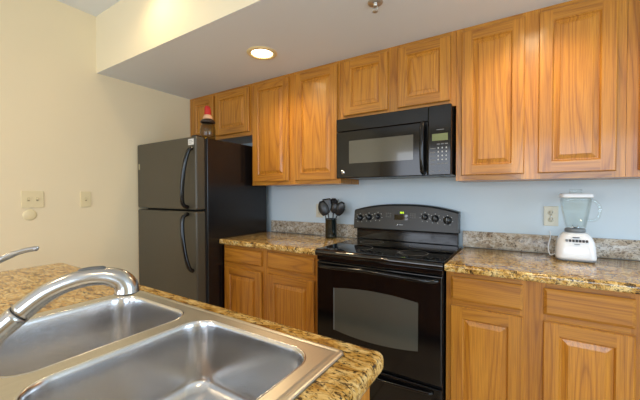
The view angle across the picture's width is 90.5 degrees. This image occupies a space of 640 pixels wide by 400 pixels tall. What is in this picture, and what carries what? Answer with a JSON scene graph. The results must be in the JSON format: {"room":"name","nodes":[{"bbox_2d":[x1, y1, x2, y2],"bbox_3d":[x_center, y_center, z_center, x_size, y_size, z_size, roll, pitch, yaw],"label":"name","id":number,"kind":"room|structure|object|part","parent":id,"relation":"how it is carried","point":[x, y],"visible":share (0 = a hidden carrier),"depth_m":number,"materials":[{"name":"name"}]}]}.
{"room":"kitchen","nodes":[
{"label":"kitchen","id":0,"kind":"room"},
{"bbox_2d":[57,0,119,16],"bbox_3d":[-0.151,-1.439,-0.521,6.155,0.120,5.840,1,1,32],"label":"ceiling","id":1,"kind":"structure","parent":0,"point":[93,7],"depth_m":2.32,"materials":[{"name":"paint"}]},
{"bbox_2d":[0,0,189,282],"bbox_3d":[-2.725,-0.075,1.075,0.120,2.653,5.720,1,1,32],"label":"wall","id":2,"kind":"structure","parent":0,"point":[68,129],"depth_m":2.33,"materials":[{"name":"beige paint"}]},
{"bbox_2d":[23,209,36,220],"bbox_3d":[-1.966,0.101,2.151,0.006,0.076,0.076,1,1,32],"label":"round cover plate","id":3,"kind":"object","parent":2,"relation":"attached to","point":[29,214],"visible":1,"depth_m":2.15,"materials":[{"name":"beige plastic"}]},
{"bbox_2d":[21,191,43,207],"bbox_3d":[-1.953,-0.004,2.160,0.016,0.114,0.117,1,1,32],"label":"light switch","id":4,"kind":"object","parent":2,"relation":"attached to","point":[29,199],"visible":1,"depth_m":2.16,"materials":[{"name":"beige plastic"}]},
{"bbox_2d":[80,192,90,206],"bbox_3d":[-1.786,-0.005,2.422,0.016,0.117,0.069,1,1,32],"label":"light switch","id":5,"kind":"object","parent":2,"relation":"attached to","point":[85,197],"visible":1,"depth_m":2.42,"materials":[{"name":"beige plastic"}]},
{"bbox_2d":[96,0,570,99],"bbox_3d":[1.050,-1.198,1.367,5.915,0.438,1.132,1,1,32],"label":"ceiling","id":6,"kind":"structure","parent":0,"point":[188,49],"depth_m":1.95,"materials":[{"name":"paint"}]},
{"bbox_2d":[246,46,276,59],"bbox_3d":[-0.391,-0.983,2.137,0.204,0.012,0.204,1,1,32],"label":"recessed light","id":7,"kind":"object","parent":6,"relation":"in","point":[256,52],"visible":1,"depth_m":2.12,"materials":[{"name":"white glass"}]},
{"bbox_3d":[-0.391,-0.983,2.137,0.140,0.011,0.140,1,1,33],"label":"bulb","id":8,"kind":"part","parent":7,"relation":"part of","materials":[{"name":"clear glass"}]},
{"bbox_2d":[368,0,382,12],"bbox_3d":[0.275,-0.958,1.577,0.076,0.044,0.076,1,1,32],"label":"sprinkler","id":9,"kind":"object","parent":6,"relation":"attached to","point":[371,3],"visible":1,"depth_m":1.57,"materials":[{"name":"metal"}]},
{"bbox_2d":[242,143,639,260],"bbox_3d":[1.389,-0.101,1.915,6.155,2.653,0.120,1,1,32],"label":"wall","id":10,"kind":"structure","parent":0,"point":[513,206],"depth_m":2.03,"materials":[{"name":"blue paint"}]},
{"bbox_2d":[190,84,251,143],"bbox_3d":[-0.866,-0.785,3.074,0.851,0.439,0.322,1,1,32],"label":"upper cabinet","id":11,"kind":"object","parent":10,"relation":"attached to","point":[231,109],"visible":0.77,"depth_m":2.88,"materials":[{"name":"brown wood"}]},
{"bbox_3d":[-1.127,-0.788,3.061,0.310,0.380,0.019,1,1,33],"label":"door","id":12,"kind":"part","parent":11,"relation":"part of","materials":[{"name":"brown wood"}]},
{"bbox_3d":[-0.790,-0.784,2.846,0.430,0.380,0.019,1,1,33],"label":"door","id":13,"kind":"part","parent":11,"relation":"part of","materials":[{"name":"brown wood"}]},
{"bbox_2d":[252,61,358,185],"bbox_3d":[-0.141,-0.561,2.617,0.864,0.874,0.322,1,1,32],"label":"upper cabinet","id":14,"kind":"object","parent":10,"relation":"attached to","point":[295,115],"visible":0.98,"depth_m":2.45,"materials":[{"name":"brown wood"}]},
{"bbox_3d":[-0.407,-0.562,2.606,0.382,0.818,0.019,1,1,33],"label":"door","id":15,"kind":"part","parent":14,"relation":"part of","materials":[{"name":"brown wood"}]},
{"bbox_3d":[-0.035,-0.558,2.369,0.378,0.818,0.019,1,1,33],"label":"door","id":16,"kind":"part","parent":14,"relation":"part of","materials":[{"name":"brown wood"}]},
{"bbox_2d":[271,220,356,237],"bbox_3d":[-0.075,0.246,2.771,0.908,0.104,0.021,1,1,32],"label":"backsplash","id":17,"kind":"structure","parent":10,"relation":"attached to","point":[343,230],"depth_m":2.77,"materials":[{"name":"grey stone"}]},
{"bbox_2d":[316,204,322,217],"bbox_3d":[-0.004,0.092,2.730,0.070,0.116,0.008,1,1,32],"label":"wall outlet","id":18,"kind":"object","parent":10,"relation":"attached to","point":[318,214],"visible":0.43,"depth_m":2.74,"materials":[{"name":"beige plastic"}]},
{"bbox_2d":[341,30,456,118],"bbox_3d":[0.547,-0.774,2.174,0.767,0.435,0.322,1,1,32],"label":"upper cabinet","id":19,"kind":"object","parent":10,"relation":"attached to","point":[421,73],"visible":0.88,"depth_m":2.00,"materials":[{"name":"brown wood"}]},
{"bbox_3d":[0.303,-0.776,2.150,0.325,0.376,0.019,1,1,33],"label":"door","id":20,"kind":"part","parent":19,"relation":"part of","materials":[{"name":"brown wood"}]},
{"bbox_2d":[337,103,455,179],"bbox_3d":[0.514,-0.351,2.131,0.746,0.408,0.442,1,1,32],"label":"microwave","id":21,"kind":"object","parent":19,"relation":"attached to","point":[417,142],"visible":0.97,"depth_m":1.96,"materials":[{"name":"black plastic"}]},
{"bbox_3d":[0.384,-0.508,2.044,0.617,0.088,0.037,1,1,33],"label":"vent panel","id":22,"kind":"part","parent":21,"relation":"part of","materials":[{"name":"black plastic"}]},
{"bbox_3d":[0.384,-0.304,2.047,0.617,0.316,0.039,1,1,33],"label":"door","id":23,"kind":"part","parent":21,"relation":"part of","materials":[{"name":"black glass"}]},
{"bbox_3d":[0.597,-0.306,1.853,0.025,0.318,0.061,1,1,33],"label":"handle","id":24,"kind":"part","parent":21,"relation":"part of","materials":[{"name":"black plastic"}]},
{"bbox_3d":[0.699,-0.346,1.846,0.128,0.406,0.039,1,1,33],"label":"control panel","id":25,"kind":"part","parent":21,"relation":"part of","materials":[{"name":"black plastic"}]},
{"bbox_3d":[0.629,-0.773,1.942,0.315,0.376,0.019,1,1,33],"label":"door","id":26,"kind":"part","parent":19,"relation":"part of","materials":[{"name":"brown wood"}]},
{"bbox_2d":[456,0,627,181],"bbox_3d":[1.179,-0.548,1.775,0.730,0.874,0.322,1,1,32],"label":"upper cabinet","id":27,"kind":"object","parent":10,"relation":"attached to","point":[541,94],"visible":1,"depth_m":1.61,"materials":[{"name":"brown wood"}]},
{"bbox_3d":[0.944,-0.549,1.745,0.305,0.818,0.019,1,1,33],"label":"door","id":28,"kind":"part","parent":27,"relation":"part of","materials":[{"name":"brown wood"}]},
{"bbox_3d":[1.250,-0.546,1.550,0.300,0.818,0.019,1,1,33],"label":"door","id":29,"kind":"part","parent":27,"relation":"part of","materials":[{"name":"brown wood"}]},
{"bbox_2d":[463,230,639,259],"bbox_3d":[1.619,0.262,1.692,1.580,0.104,0.021,1,1,32],"label":"backsplash","id":30,"kind":"structure","parent":10,"relation":"attached to","point":[605,247],"depth_m":1.89,"materials":[{"name":"grey stone"}]},
{"bbox_2d":[544,206,558,225],"bbox_3d":[1.357,0.095,1.863,0.070,0.116,0.008,1,1,32],"label":"wall outlet","id":31,"kind":"object","parent":10,"relation":"attached to","point":[551,213],"visible":1,"depth_m":1.86,"materials":[{"name":"beige plastic"}]},
{"bbox_2d":[616,0,639,178],"bbox_3d":[1.836,-0.542,1.357,0.826,0.874,0.322,1,1,32],"label":"upper cabinet","id":32,"kind":"object","parent":10,"relation":"attached to","point":[632,164],"visible":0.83,"depth_m":1.45,"materials":[{"name":"brown wood"}]},
{"bbox_3d":[1.765,-0.540,1.245,0.826,0.874,0.018,1,1,33],"label":"frame","id":33,"kind":"part","parent":32,"relation":"part of","materials":[{"name":"brown wood"}]},
{"bbox_3d":[1.591,-0.543,1.333,0.355,0.818,0.019,1,1,33],"label":"door","id":34,"kind":"part","parent":32,"relation":"part of","materials":[{"name":"brown wood"}]},
{"bbox_3d":[-0.145,1.323,-0.471,6.155,0.100,5.840,1,1,32],"label":"floor","id":35,"kind":"structure","parent":0,"visible":0},
{"bbox_2d":[138,135,266,307],"bbox_3d":[-1.056,0.363,2.829,0.797,1.704,0.833,1,1,32],"label":"refrigerator","id":36,"kind":"object","parent":35,"relation":"on","point":[197,192],"visible":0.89,"depth_m":2.50,"materials":[{"name":"black metal"}]},
{"bbox_3d":[-1.220,-0.201,2.564,0.797,0.542,0.083,1,1,33],"label":"freezer door","id":37,"kind":"part","parent":36,"relation":"part of","materials":[{"name":"grey metal"}]},
{"bbox_3d":[-1.218,0.601,2.578,0.797,1.038,0.083,1,1,33],"label":"fridge door","id":38,"kind":"part","parent":36,"relation":"part of","materials":[{"name":"grey metal"}]},
{"bbox_3d":[-0.978,-0.162,2.321,0.079,0.464,0.079,1,1,33],"label":"handle","id":39,"kind":"part","parent":36,"relation":"part of","materials":[{"name":"black plastic"}]},
{"bbox_3d":[-0.977,0.314,2.330,0.079,0.450,0.079,1,1,33],"label":"handle","id":40,"kind":"part","parent":36,"relation":"part of","materials":[{"name":"black plastic"}]},
{"bbox_2d":[200,105,215,139],"bbox_3d":[-0.884,-0.607,2.500,0.118,0.278,0.118,1,1,32],"label":"glass jar","id":41,"kind":"object","parent":36,"relation":"on","point":[207,128],"visible":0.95,"depth_m":2.46,"materials":[{"name":"brown glass"}]},
{"bbox_3d":[-0.884,-0.619,2.500,0.113,0.034,0.113,1,1,33],"label":"lid","id":42,"kind":"part","parent":41,"relation":"part of","materials":[{"name":"black metal"}]},
{"bbox_2d":[224,244,317,333],"bbox_3d":[-0.232,0.781,2.533,0.894,0.874,0.606,1,1,32],"label":"base cabinet","id":43,"kind":"object","parent":35,"relation":"on","point":[280,287],"visible":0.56,"depth_m":2.24,"materials":[{"name":"brown wood"}]},
{"bbox_3d":[-0.588,0.427,2.406,0.388,0.112,0.019,1,1,33],"label":"drawer","id":44,"kind":"part","parent":43,"relation":"part of","materials":[{"name":"brown wood"}]},
{"bbox_3d":[-0.587,0.801,2.413,0.388,0.560,0.019,1,1,33],"label":"door","id":45,"kind":"part","parent":43,"relation":"part of","materials":[{"name":"brown wood"}]},
{"bbox_2d":[219,231,353,254],"bbox_3d":[-0.243,0.324,2.504,0.913,0.040,0.611,1,1,32],"label":"countertop","id":46,"kind":"structure","parent":43,"relation":"on","point":[278,241],"depth_m":2.38,"materials":[{"name":"brown stone"}]},
{"bbox_2d":[325,218,336,238],"bbox_3d":[0.087,0.224,2.525,0.096,0.156,0.096,1,1,32],"label":"utensil crock","id":47,"kind":"object","parent":46,"relation":"on","point":[330,224],"visible":0.95,"depth_m":2.49,"materials":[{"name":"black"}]},
{"bbox_2d":[318,201,328,218],"bbox_3d":[0.040,0.146,2.519,0.119,0.284,0.016,0,1,24],"label":"serving spoon","id":48,"kind":"object","parent":47,"relation":"in","point":[322,206],"visible":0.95,"depth_m":2.52,"materials":[{"name":"black plastic"}]},
{"bbox_2d":[322,198,330,218],"bbox_3d":[0.057,0.136,2.526,0.081,0.302,0.012,0,1,27],"label":"slotted turner","id":49,"kind":"object","parent":47,"relation":"in","point":[328,200],"visible":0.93,"depth_m":2.52,"materials":[{"name":"black plastic"}]},
{"bbox_2d":[331,198,338,218],"bbox_3d":[0.109,0.137,2.506,0.077,0.301,0.019,0,1,30],"label":"fork","id":50,"kind":"object","parent":47,"relation":"in","point":[333,205],"visible":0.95,"depth_m":2.50,"materials":[{"name":"black plastic"}]},
{"bbox_2d":[335,201,344,218],"bbox_3d":[0.126,0.150,2.511,0.151,0.278,0.021,0,1,29],"label":"spoon","id":51,"kind":"object","parent":47,"relation":"in","point":[341,205],"visible":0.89,"depth_m":2.48,"materials":[{"name":"black plastic"}]},
{"bbox_3d":[-0.204,0.805,2.168,0.400,0.560,0.019,1,1,33],"label":"door","id":52,"kind":"part","parent":43,"relation":"part of","materials":[{"name":"brown wood"}]},
{"bbox_3d":[-0.205,0.431,2.162,0.400,0.112,0.019,1,1,33],"label":"drawer","id":53,"kind":"part","parent":43,"relation":"part of","materials":[{"name":"brown wood"}]},
{"bbox_2d":[360,387,369,399],"bbox_3d":[-0.785,0.813,0.871,1.694,0.874,0.712,1,1,32],"label":"base cabinet","id":54,"kind":"object","parent":35,"relation":"on","point":[366,396],"visible":0.02,"depth_m":0.68,"materials":[{"name":"brown wood"}]},
{"bbox_2d":[0,263,383,399],"bbox_3d":[-0.805,0.356,0.847,1.760,0.040,0.784,1,1,32],"label":"countertop","id":55,"kind":"structure","parent":54,"relation":"on","point":[351,376],"depth_m":0.86,"materials":[{"name":"brown stone"}]},
{"bbox_2d":[0,246,38,262],"bbox_3d":[-0.723,0.218,0.672,0.201,0.228,0.040,-1,1,-34],"label":"handle","id":56,"kind":"object","parent":55,"relation":"on","point":[7,256],"visible":1,"depth_m":0.69,"materials":[{"name":"silver metal"}]},
{"bbox_2d":[0,266,139,347],"bbox_3d":[-0.476,0.224,0.505,0.328,0.221,0.101,0,1,-9],"label":"kitchen faucet","id":57,"kind":"object","parent":55,"relation":"on","point":[124,283],"visible":1,"depth_m":0.51,"materials":[{"name":"silver metal"}]},
{"bbox_3d":[-0.514,0.247,0.478,0.116,0.160,0.053,0,1,-13],"label":"spout","id":58,"kind":"part","parent":57,"relation":"part of","materials":[{"name":"silver metal"}]},
{"bbox_2d":[0,290,343,399],"bbox_3d":[-0.457,0.427,0.694,0.863,0.194,0.562,1,1,32],"label":"sink","id":59,"kind":"object","parent":55,"relation":"in","point":[141,345],"visible":0.94,"depth_m":0.80,"materials":[{"name":"silver metal"}]},
{"bbox_3d":[-0.619,0.419,0.837,0.346,0.182,0.405,1,1,33],"label":"bowl","id":60,"kind":"part","parent":59,"relation":"part of","materials":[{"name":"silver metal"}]},
{"bbox_3d":[-0.277,0.422,0.618,0.386,0.182,0.405,1,1,33],"label":"bowl","id":61,"kind":"part","parent":59,"relation":"part of","materials":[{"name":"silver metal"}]},
{"bbox_2d":[315,204,461,399],"bbox_3d":[0.446,0.630,2.029,0.760,1.192,0.670,1,1,32],"label":"range","id":62,"kind":"object","parent":35,"relation":"on","point":[386,297],"visible":0.94,"depth_m":1.79,"materials":[{"name":"black metal"}]},
{"bbox_3d":[0.281,0.403,1.772,0.723,0.037,0.067,1,1,33],"label":"handle","id":63,"kind":"part","parent":62,"relation":"part of","materials":[{"name":"black metal"}]},
{"bbox_3d":[0.303,0.664,1.806,0.750,0.564,0.024,1,1,33],"label":"oven door","id":64,"kind":"part","parent":62,"relation":"part of","materials":[{"name":"black metal"}]},
{"bbox_3d":[0.304,0.364,1.803,0.754,0.030,0.020,1,1,33],"label":"vent trim","id":65,"kind":"part","parent":62,"relation":"part of","materials":[{"name":"black metal"}]},
{"bbox_2d":[315,238,461,269],"bbox_3d":[0.445,0.324,2.024,0.760,0.040,0.586,1,1,33],"label":"cooktop","id":66,"kind":"object","parent":62,"relation":"in","point":[395,252],"depth_m":1.89,"materials":[{"name":"glass"}]},
{"bbox_3d":[0.291,0.992,1.794,0.677,0.034,0.035,1,1,33],"label":"drawer pull","id":67,"kind":"part","parent":62,"relation":"part of","materials":[{"name":"black metal"}]},
{"bbox_3d":[0.304,1.075,1.814,0.750,0.221,0.024,1,1,33],"label":"storage drawer","id":68,"kind":"part","parent":62,"relation":"part of","materials":[{"name":"black metal"}]},
{"bbox_3d":[0.705,0.117,2.143,0.042,0.042,0.032,1,1,33],"label":"knob","id":69,"kind":"part","parent":62,"relation":"part of","materials":[{"name":"black plastic"}]},
{"bbox_3d":[0.761,0.126,2.106,0.048,0.048,0.032,1,1,33],"label":"knob","id":70,"kind":"part","parent":62,"relation":"part of","materials":[{"name":"black plastic"}]},
{"bbox_3d":[0.826,0.134,2.064,0.054,0.054,0.032,1,1,33],"label":"knob","id":71,"kind":"part","parent":62,"relation":"part of","materials":[{"name":"black plastic"}]},
{"bbox_2d":[446,271,639,399],"bbox_3d":[1.108,0.794,1.680,0.726,0.874,0.606,1,1,32],"label":"base cabinet","id":72,"kind":"object","parent":35,"relation":"on","point":[507,339],"visible":0.9,"depth_m":1.42,"materials":[{"name":"brown wood"}]},
{"bbox_3d":[0.794,0.813,1.532,0.308,0.563,0.019,1,1,33],"label":"door","id":73,"kind":"part","parent":72,"relation":"part of","materials":[{"name":"brown wood"}]},
{"bbox_3d":[0.793,0.443,1.526,0.308,0.118,0.019,1,1,33],"label":"drawer","id":74,"kind":"part","parent":72,"relation":"part of","materials":[{"name":"brown wood"}]},
{"bbox_3d":[1.113,0.816,1.329,0.296,0.563,0.019,1,1,33],"label":"door","id":75,"kind":"part","parent":72,"relation":"part of","materials":[{"name":"brown wood"}]},
{"bbox_3d":[1.112,0.446,1.323,0.296,0.118,0.019,1,1,33],"label":"drawer","id":76,"kind":"part","parent":72,"relation":"part of","materials":[{"name":"brown wood"}]},
{"bbox_3d":[1.764,0.800,1.262,0.826,0.874,0.606,1,1,32],"label":"base cabinet","id":77,"kind":"object","parent":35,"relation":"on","visible":0},
{"bbox_2d":[444,247,639,294],"bbox_3d":[1.451,0.340,1.425,1.577,0.040,0.611,1,1,32],"label":"countertop","id":78,"kind":"structure","parent":77,"relation":"on","point":[607,274],"depth_m":1.50,"materials":[{"name":"beige stone"}]},
{"bbox_2d":[548,189,601,262],"bbox_3d":[1.362,0.128,1.705,0.223,0.372,0.209,1,1,32],"label":"blender","id":79,"kind":"object","parent":78,"relation":"on","point":[573,244],"visible":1,"depth_m":1.63,"materials":[{"name":"white plastic"}]},
{"bbox_3d":[1.308,0.243,1.796,0.037,0.124,0.117,1,1,33],"label":"power cord","id":80,"kind":"part","parent":79,"relation":"part of","materials":[{"name":"white plastic"}]},
{"bbox_3d":[1.349,0.237,1.681,0.168,0.136,0.150,1,1,33],"label":"motor","id":81,"kind":"part","parent":79,"relation":"part of","materials":[{"name":"white plastic"}]},
{"bbox_2d":[559,197,592,228],"bbox_3d":[1.349,0.068,1.677,0.128,0.167,0.128,1,1,33],"label":"glass jar","id":82,"kind":"object","parent":79,"relation":"on","point":[590,201],"depth_m":1.65,"materials":[{"name":"clear glass"}]},
{"bbox_3d":[1.349,-0.024,1.676,0.136,0.022,0.136,1,1,33],"label":"lid","id":83,"kind":"part","parent":79,"relation":"part of","materials":[{"name":"white plastic"}]}
]}

